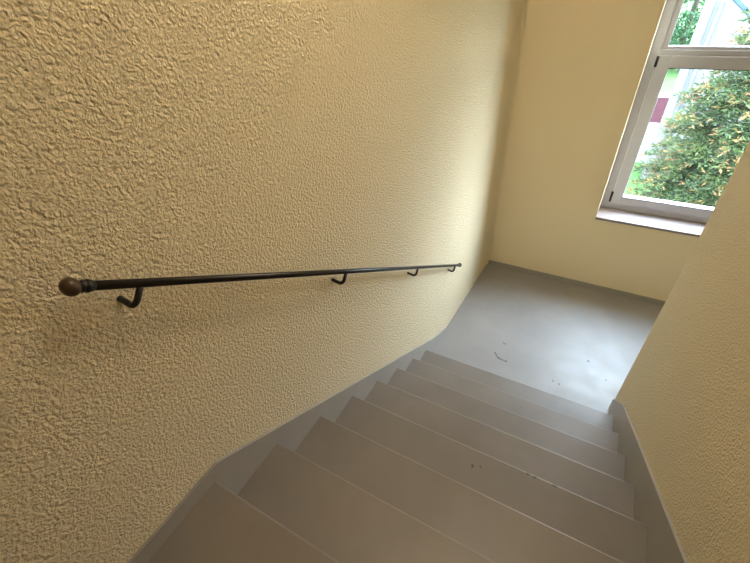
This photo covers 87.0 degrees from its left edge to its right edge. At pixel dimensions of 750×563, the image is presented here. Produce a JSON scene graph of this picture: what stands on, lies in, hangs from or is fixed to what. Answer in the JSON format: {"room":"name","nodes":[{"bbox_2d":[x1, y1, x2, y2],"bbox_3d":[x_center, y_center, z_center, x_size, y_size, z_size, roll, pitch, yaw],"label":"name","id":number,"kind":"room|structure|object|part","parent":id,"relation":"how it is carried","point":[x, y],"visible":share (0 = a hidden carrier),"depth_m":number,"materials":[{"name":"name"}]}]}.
{"room":"indoor stairwell","nodes":[
{"label":"indoor stairwell","id":0,"kind":"room"},
{"bbox_2d":[148,482,338,562],"bbox_3d":[0.246,1.844,-0.029,3.120,0.220,2.400,16,42,24],"label":"floor","id":1,"kind":"structure","parent":0,"point":[222,527],"depth_m":1.21,"materials":[{"name":"grey paint"}]},
{"bbox_2d":[0,0,528,562],"bbox_3d":[-0.249,1.431,2.647,0.337,8.000,6.388,16,42,24],"label":"wall","id":2,"kind":"structure","parent":0,"point":[139,138],"depth_m":1.08,"materials":[{"name":"beige paint"}]},
{"bbox_2d":[58,263,461,307],"bbox_3d":[0.058,-0.073,2.107,0.089,1.643,2.566,16,42,24],"label":"handrail","id":3,"kind":"object","parent":2,"relation":"attached to","point":[68,286],"visible":1,"depth_m":0.96,"materials":[{"name":"black metal"}]},
{"bbox_2d":[127,328,446,562],"bbox_3d":[-0.512,1.220,1.766,0.024,1.486,4.785,16,42,24],"label":"baseboard","id":4,"kind":"structure","parent":2,"relation":"attached to","point":[233,470],"depth_m":1.55,"materials":[{"name":"grey paint"}]},
{"bbox_2d":[432,264,662,413],"bbox_3d":[2.224,0.732,3.487,3.130,0.220,1.689,16,42,24],"label":"floor","id":5,"kind":"structure","parent":0,"point":[575,343],"depth_m":3.68,"materials":[{"name":"grey paint"}]},
{"bbox_2d":[237,350,646,562],"bbox_3d":[0.583,0.954,2.182,1.430,1.225,1.898,16,42,24],"label":"staircase","id":6,"kind":"structure","parent":5,"relation":"on","point":[446,460],"depth_m":1.74,"materials":[{"name":"grey paint"}]},
{"bbox_2d":[491,0,698,300],"bbox_3d":[2.837,0.104,4.055,3.248,8.000,0.372,16,42,24],"label":"wall","id":7,"kind":"structure","parent":0,"point":[583,62],"depth_m":3.52,"materials":[{"name":"beige paint"}]},
{"bbox_2d":[488,260,665,305],"bbox_3d":[2.649,0.168,3.963,3.068,0.074,0.013,16,42,24],"label":"baseboard","id":8,"kind":"structure","parent":7,"relation":"attached to","point":[525,270],"depth_m":4.18,"materials":[{"name":"grey paint"}]},
{"bbox_2d":[595,206,705,236],"bbox_3d":[2.690,-0.504,3.543,1.267,0.024,0.252,16,42,24],"label":"window sill","id":9,"kind":"structure","parent":7,"relation":"attached to","point":[679,226],"depth_m":3.60,"materials":[{"name":"laminate"}]},
{"bbox_2d":[600,0,749,222],"bbox_3d":[2.692,-1.336,3.027,1.255,1.933,0.142,16,42,24],"label":"window","id":10,"kind":"structure","parent":7,"relation":"in","point":[663,56],"depth_m":3.21,"materials":[{"name":"white plastic"}]},
{"bbox_3d":[2.716,-1.125,3.212,1.104,1.244,0.076,16,42,24],"label":"sash","id":11,"kind":"part","parent":10,"relation":"part of","materials":[{"name":"white plastic"}]},
{"bbox_3d":[2.670,-1.851,2.660,1.104,0.518,0.048,16,42,24],"label":"fixed light frame","id":12,"kind":"part","parent":10,"relation":"part of","materials":[{"name":"white plastic"}]},
{"bbox_2d":[615,141,749,562],"bbox_3d":[1.308,0.163,1.153,0.260,4.350,2.139,16,42,24],"label":"wall","id":13,"kind":"structure","parent":0,"point":[685,395],"depth_m":1.55,"materials":[{"name":"beige paint"}]},
{"bbox_2d":[608,399,687,562],"bbox_3d":[1.250,0.952,1.844,0.014,1.566,2.129,16,42,24],"label":"baseboard","id":14,"kind":"structure","parent":13,"relation":"attached to","point":[663,544],"depth_m":1.74,"materials":[{"name":"grey paint"}]},
{"label":"outside","id":15,"kind":"structure","parent":0,"visible":0},
{"bbox_2d":[636,0,704,198],"bbox_3d":[38.835,-34.062,51.140,130.000,0.200,136.040,16,42,24],"label":"ground","id":16,"kind":"structure","parent":15,"point":[671,76],"depth_m":26.94,"materials":[{"name":"green plant"}]},
{"bbox_2d":[650,97,668,122],"bbox_3d":[11.050,-9.298,20.932,17.020,1.310,0.170,16,42,24],"label":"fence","id":17,"kind":"object","parent":16,"relation":"on","point":[661,103],"visible":0.02,"depth_m":19.42,"materials":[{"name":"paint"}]},
{"bbox_2d":[624,6,749,206],"bbox_3d":[6.989,-2.300,7.864,4.274,6.827,4.240,-19,40,-18],"label":"tree","id":18,"kind":"object","parent":16,"relation":"on","point":[700,161],"visible":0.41,"depth_m":7.56,"materials":[{"name":"green plant"}]},
{"bbox_2d":[669,0,705,44],"bbox_3d":[21.228,-18.884,26.230,6.336,8.877,5.774,16,42,24],"label":"tree","id":19,"kind":"object","parent":16,"relation":"on","point":[682,32],"visible":0.2,"depth_m":26.16,"materials":[{"name":"green plant"}]},
{"bbox_2d":[640,0,749,181],"bbox_3d":[13.719,-7.266,13.922,5.050,6.310,6.540,22,45,30],"label":"house","id":20,"kind":"structure","parent":16,"relation":"on","point":[717,19],"depth_m":12.02,"materials":[{"name":"white paint"}]},
{"bbox_3d":[10.053,-6.190,13.258,0.260,5.860,0.060,22,45,30],"label":"corner trim","id":21,"kind":"part","parent":20,"relation":"part of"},
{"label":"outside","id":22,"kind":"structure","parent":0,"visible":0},
{"bbox_2d":[624,162,638,194],"bbox_3d":[1.265,-2.840,14.652,14.400,0.200,13.600,16,42,24],"label":"lawn","id":23,"kind":"structure","parent":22,"point":[633,175],"depth_m":15.02,"materials":[{"name":"green plant"}]},
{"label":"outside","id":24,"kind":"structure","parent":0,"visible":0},
{"bbox_2d":[659,92,670,97],"bbox_3d":[11.705,-12.701,26.295,34.000,0.200,1.600,16,42,24],"label":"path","id":25,"kind":"structure","parent":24,"point":[662,94],"depth_m":23.67,"materials":[{"name":"white concrete"}]},
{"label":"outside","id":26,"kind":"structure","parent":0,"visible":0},
{"bbox_2d":[635,122,659,163],"bbox_3d":[7.633,-7.960,20.608,34.000,0.200,6.300,16,42,24],"label":"pavement","id":27,"kind":"structure","parent":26,"point":[651,131],"depth_m":18.10,"materials":[{"name":"white concrete"}]}
]}

